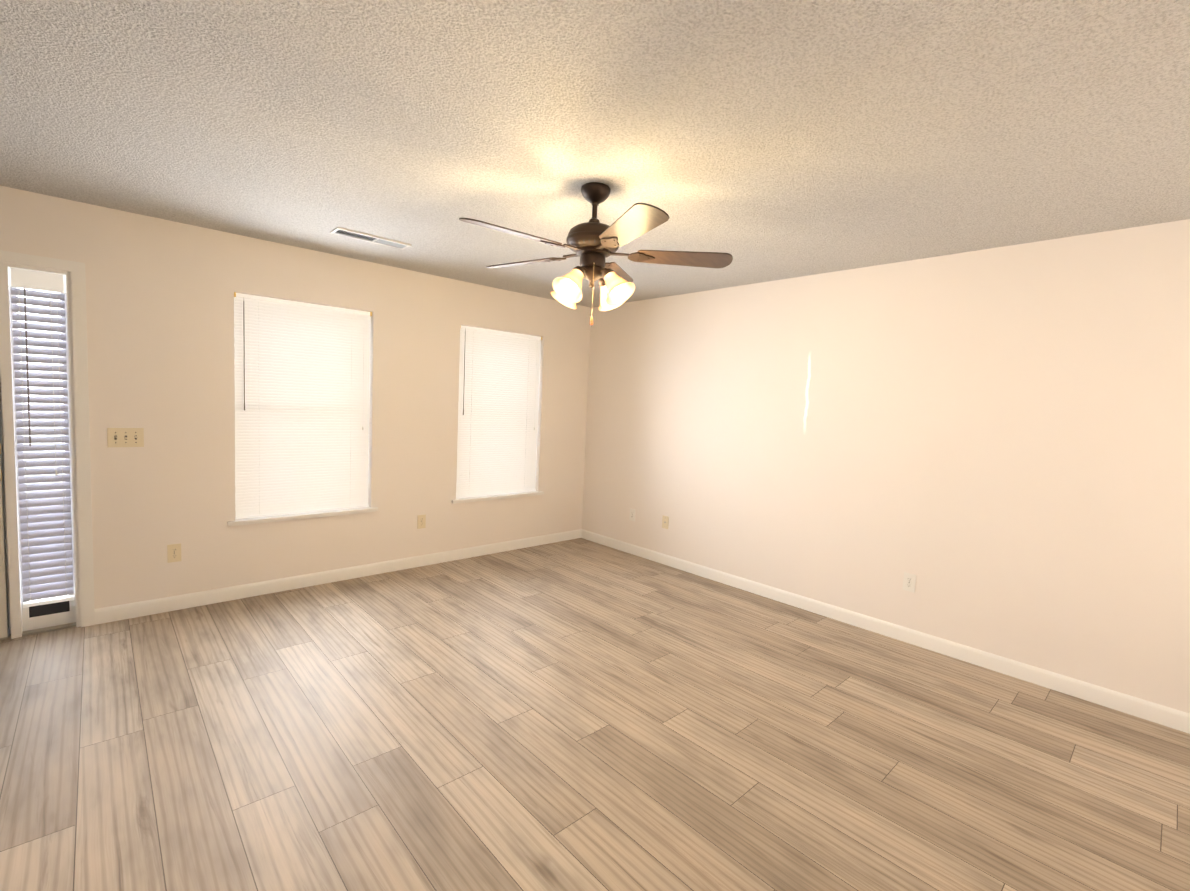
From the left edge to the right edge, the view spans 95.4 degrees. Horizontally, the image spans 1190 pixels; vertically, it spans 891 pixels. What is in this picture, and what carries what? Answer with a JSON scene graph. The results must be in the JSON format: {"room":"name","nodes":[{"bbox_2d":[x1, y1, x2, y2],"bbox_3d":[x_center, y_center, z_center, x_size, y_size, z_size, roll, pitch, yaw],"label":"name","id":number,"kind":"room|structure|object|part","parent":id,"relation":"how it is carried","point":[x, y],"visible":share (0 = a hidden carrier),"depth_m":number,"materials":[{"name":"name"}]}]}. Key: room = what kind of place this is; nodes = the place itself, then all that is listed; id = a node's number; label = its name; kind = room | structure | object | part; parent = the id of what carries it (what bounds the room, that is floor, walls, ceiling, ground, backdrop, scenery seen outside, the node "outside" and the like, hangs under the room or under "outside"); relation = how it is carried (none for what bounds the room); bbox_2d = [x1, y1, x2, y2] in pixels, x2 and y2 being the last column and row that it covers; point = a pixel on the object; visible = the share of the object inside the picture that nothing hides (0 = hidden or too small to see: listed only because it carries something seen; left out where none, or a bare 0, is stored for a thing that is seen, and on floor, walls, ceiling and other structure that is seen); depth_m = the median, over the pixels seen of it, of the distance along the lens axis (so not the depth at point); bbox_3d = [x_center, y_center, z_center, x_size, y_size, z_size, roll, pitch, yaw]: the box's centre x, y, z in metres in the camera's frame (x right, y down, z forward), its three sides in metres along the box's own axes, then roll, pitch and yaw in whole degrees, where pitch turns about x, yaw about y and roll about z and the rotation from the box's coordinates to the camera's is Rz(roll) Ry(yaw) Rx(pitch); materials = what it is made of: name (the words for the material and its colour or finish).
{"room":"empty living room","nodes":[
{"label":"empty living room","id":0,"kind":"room"},
{"bbox_2d":[0,186,590,608],"bbox_3d":[-2.150,-0.178,3.958,5.750,2.440,0.150,-2,6,-43],"label":"wall","id":1,"kind":"structure","parent":0,"point":[160,315],"depth_m":3.62,"materials":[{"name":"paint"}]},
{"bbox_2d":[0,436,7,637],"bbox_3d":[-3.544,0.068,2.633,0.886,2.002,0.044,-2,6,-43],"label":"door","id":2,"kind":"structure","parent":1,"relation":"in","point":[3,614],"depth_m":2.96,"materials":[{"name":"white paint"}]},
{"bbox_2d":[0,622,75,639],"bbox_3d":[-3.536,1.065,2.846,1.175,0.012,0.160,-2,6,-43],"label":"door threshold sill","id":3,"kind":"structure","parent":1,"relation":"attached to","point":[47,629],"depth_m":3.11,"materials":[{"name":"wood"}]},
{"bbox_2d":[10,287,75,630],"bbox_3d":[-3.135,0.045,3.085,0.221,2.018,0.045,-2,6,-43],"label":"sidelight window","id":4,"kind":"structure","parent":1,"relation":"in","point":[47,615],"depth_m":3.09,"materials":[{"name":"white glass"}]},
{"bbox_2d":[8,267,73,607],"bbox_3d":[-3.093,-0.024,3.038,0.221,1.862,0.051,-2,6,-43],"label":"window blind","id":5,"kind":"object","parent":4,"relation":"attached to","point":[46,544],"visible":0.94,"depth_m":3.04,"materials":[{"name":"grey plastic"}]},
{"bbox_3d":[-3.160,0.942,3.138,0.165,0.075,0.001,-2,6,-43],"label":"glass","id":6,"kind":"part","parent":4,"relation":"part of","materials":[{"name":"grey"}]},
{"bbox_2d":[0,250,94,638],"bbox_3d":[-3.474,0.024,2.748,1.335,2.106,0.166,-2,6,-43],"label":"door frame","id":7,"kind":"structure","parent":1,"relation":"in","point":[8,446],"depth_m":3.05,"materials":[{"name":"white wood"}]},
{"bbox_2d":[107,428,143,446],"bbox_3d":[-2.813,-0.047,3.247,0.165,0.115,0.017,-2,6,-43],"label":"switch plate","id":8,"kind":"object","parent":1,"relation":"attached to","point":[125,437],"visible":1,"depth_m":3.25,"materials":[{"name":"beige plastic"}]},
{"bbox_2d":[167,543,180,562],"bbox_3d":[-2.686,0.687,3.458,0.070,0.115,0.008,-2,6,-43],"label":"outlet","id":9,"kind":"object","parent":1,"relation":"attached to","point":[173,552],"visible":1,"depth_m":3.45,"materials":[{"name":"beige plastic"}]},
{"bbox_2d":[234,327,235,516],"bbox_3d":[-2.148,-0.270,4.002,0.905,1.527,0.067,-2,6,-43],"label":"window","id":10,"kind":"structure","parent":1,"relation":"in","point":[234,388],"depth_m":3.67,"materials":[{"name":"white plastic"}]},
{"bbox_2d":[227,507,377,525],"bbox_3d":[-2.123,0.515,3.997,0.995,0.034,0.119,-2,6,-43],"label":"sill","id":11,"kind":"structure","parent":1,"relation":"attached to","point":[275,518],"depth_m":3.93,"materials":[{"name":"white wood"}]},
{"bbox_2d":[234,292,371,518],"bbox_3d":[-2.093,-0.265,3.942,0.902,1.520,0.046,-2,6,-43],"label":"window blind","id":12,"kind":"object","parent":1,"relation":"attached to","point":[302,387],"visible":0.88,"depth_m":3.91,"materials":[{"name":"white plastic"}]},
{"bbox_2d":[95,529,581,624],"bbox_3d":[-1.560,0.983,4.529,3.855,0.092,0.013,-2,6,-43],"label":"baseboard","id":13,"kind":"structure","parent":1,"relation":"attached to","point":[141,608],"depth_m":3.99,"materials":[{"name":"white wood"}]},
{"bbox_2d":[417,514,425,528],"bbox_3d":[-1.466,0.644,4.579,0.070,0.115,0.008,-2,6,-43],"label":"outlet","id":14,"kind":"object","parent":1,"relation":"attached to","point":[421,521],"visible":1,"depth_m":4.58,"materials":[{"name":"beige plastic"}]},
{"bbox_2d":[451,491,543,503],"bbox_3d":[-0.915,0.483,5.109,0.990,0.034,0.119,-2,6,-43],"label":"sill","id":15,"kind":"structure","parent":1,"relation":"attached to","point":[493,497],"depth_m":5.05,"materials":[{"name":"white wood"}]},
{"bbox_2d":[456,325,541,497],"bbox_3d":[-0.885,-0.296,5.054,0.897,1.520,0.046,-2,6,-43],"label":"window blind","id":16,"kind":"object","parent":1,"relation":"attached to","point":[499,377],"visible":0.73,"depth_m":5.04,"materials":[{"name":"white plastic"}]},
{"bbox_2d":[0,538,1189,890],"bbox_3d":[-0.314,1.340,2.007,5.750,0.120,5.750,-2,6,-43],"label":"floor","id":17,"kind":"structure","parent":0,"point":[580,714],"depth_m":2.25,"materials":[{"name":"laminate"}]},
{"bbox_2d":[0,0,1189,307],"bbox_3d":[-0.200,-1.210,1.810,5.750,0.120,5.750,-2,6,-43],"label":"ceiling","id":18,"kind":"structure","parent":0,"point":[766,140],"depth_m":1.94,"materials":[{"name":"white paint"}]},
{"bbox_2d":[330,227,410,249],"bbox_3d":[-1.433,-1.328,3.479,0.460,0.011,0.135,-2,6,-43],"label":"ceiling vent","id":19,"kind":"object","parent":18,"relation":"in","point":[367,237],"visible":1,"depth_m":3.47,"materials":[{"name":"white metal"}]},
{"bbox_2d":[459,182,732,325],"bbox_3d":[-0.050,-0.876,2.518,1.232,0.639,1.262,-2,6,-43],"label":"fan","id":20,"kind":"object","parent":18,"relation":"hanging from","point":[593,243],"visible":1,"depth_m":2.47,"materials":[{"name":"brown wood"}]},
{"bbox_3d":[-0.006,-0.967,2.530,0.253,0.456,0.253,-2,6,-43],"label":"motor","id":21,"kind":"part","parent":20,"relation":"part of","materials":[{"name":"brown metal"}]},
{"bbox_2d":[582,219,1189,713],"bbox_3d":[1.853,0.018,3.750,0.150,2.440,5.600,-2,6,-43],"label":"wall","id":22,"kind":"structure","parent":0,"point":[988,449],"depth_m":3.32,"materials":[{"name":"paint"}]},
{"bbox_2d":[629,508,634,520],"bbox_3d":[0.363,0.676,5.271,0.008,0.115,0.070,-2,6,-43],"label":"electrical outlet","id":23,"kind":"object","parent":22,"relation":"attached to","point":[632,515],"visible":1,"depth_m":5.27,"materials":[{"name":"white plastic"}]},
{"bbox_2d":[662,515,668,528],"bbox_3d":[0.641,0.704,4.963,0.016,0.115,0.070,-2,6,-43],"label":"electrical outlet","id":24,"kind":"object","parent":22,"relation":"attached to","point":[665,520],"visible":1,"depth_m":4.96,"materials":[{"name":"beige plastic"}]},
{"bbox_2d":[581,529,1189,733],"bbox_3d":[1.695,1.183,3.835,0.013,0.092,5.437,-2,6,-43],"label":"baseboard","id":25,"kind":"structure","parent":22,"relation":"attached to","point":[1144,709],"depth_m":3.34,"materials":[{"name":"white wood"}]},
{"bbox_2d":[902,572,915,592],"bbox_3d":[2.018,0.879,3.478,0.008,0.115,0.070,-2,6,-43],"label":"electrical outlet","id":26,"kind":"object","parent":22,"relation":"attached to","point":[909,581],"visible":1,"depth_m":3.48,"materials":[{"name":"white plastic"}]}
]}

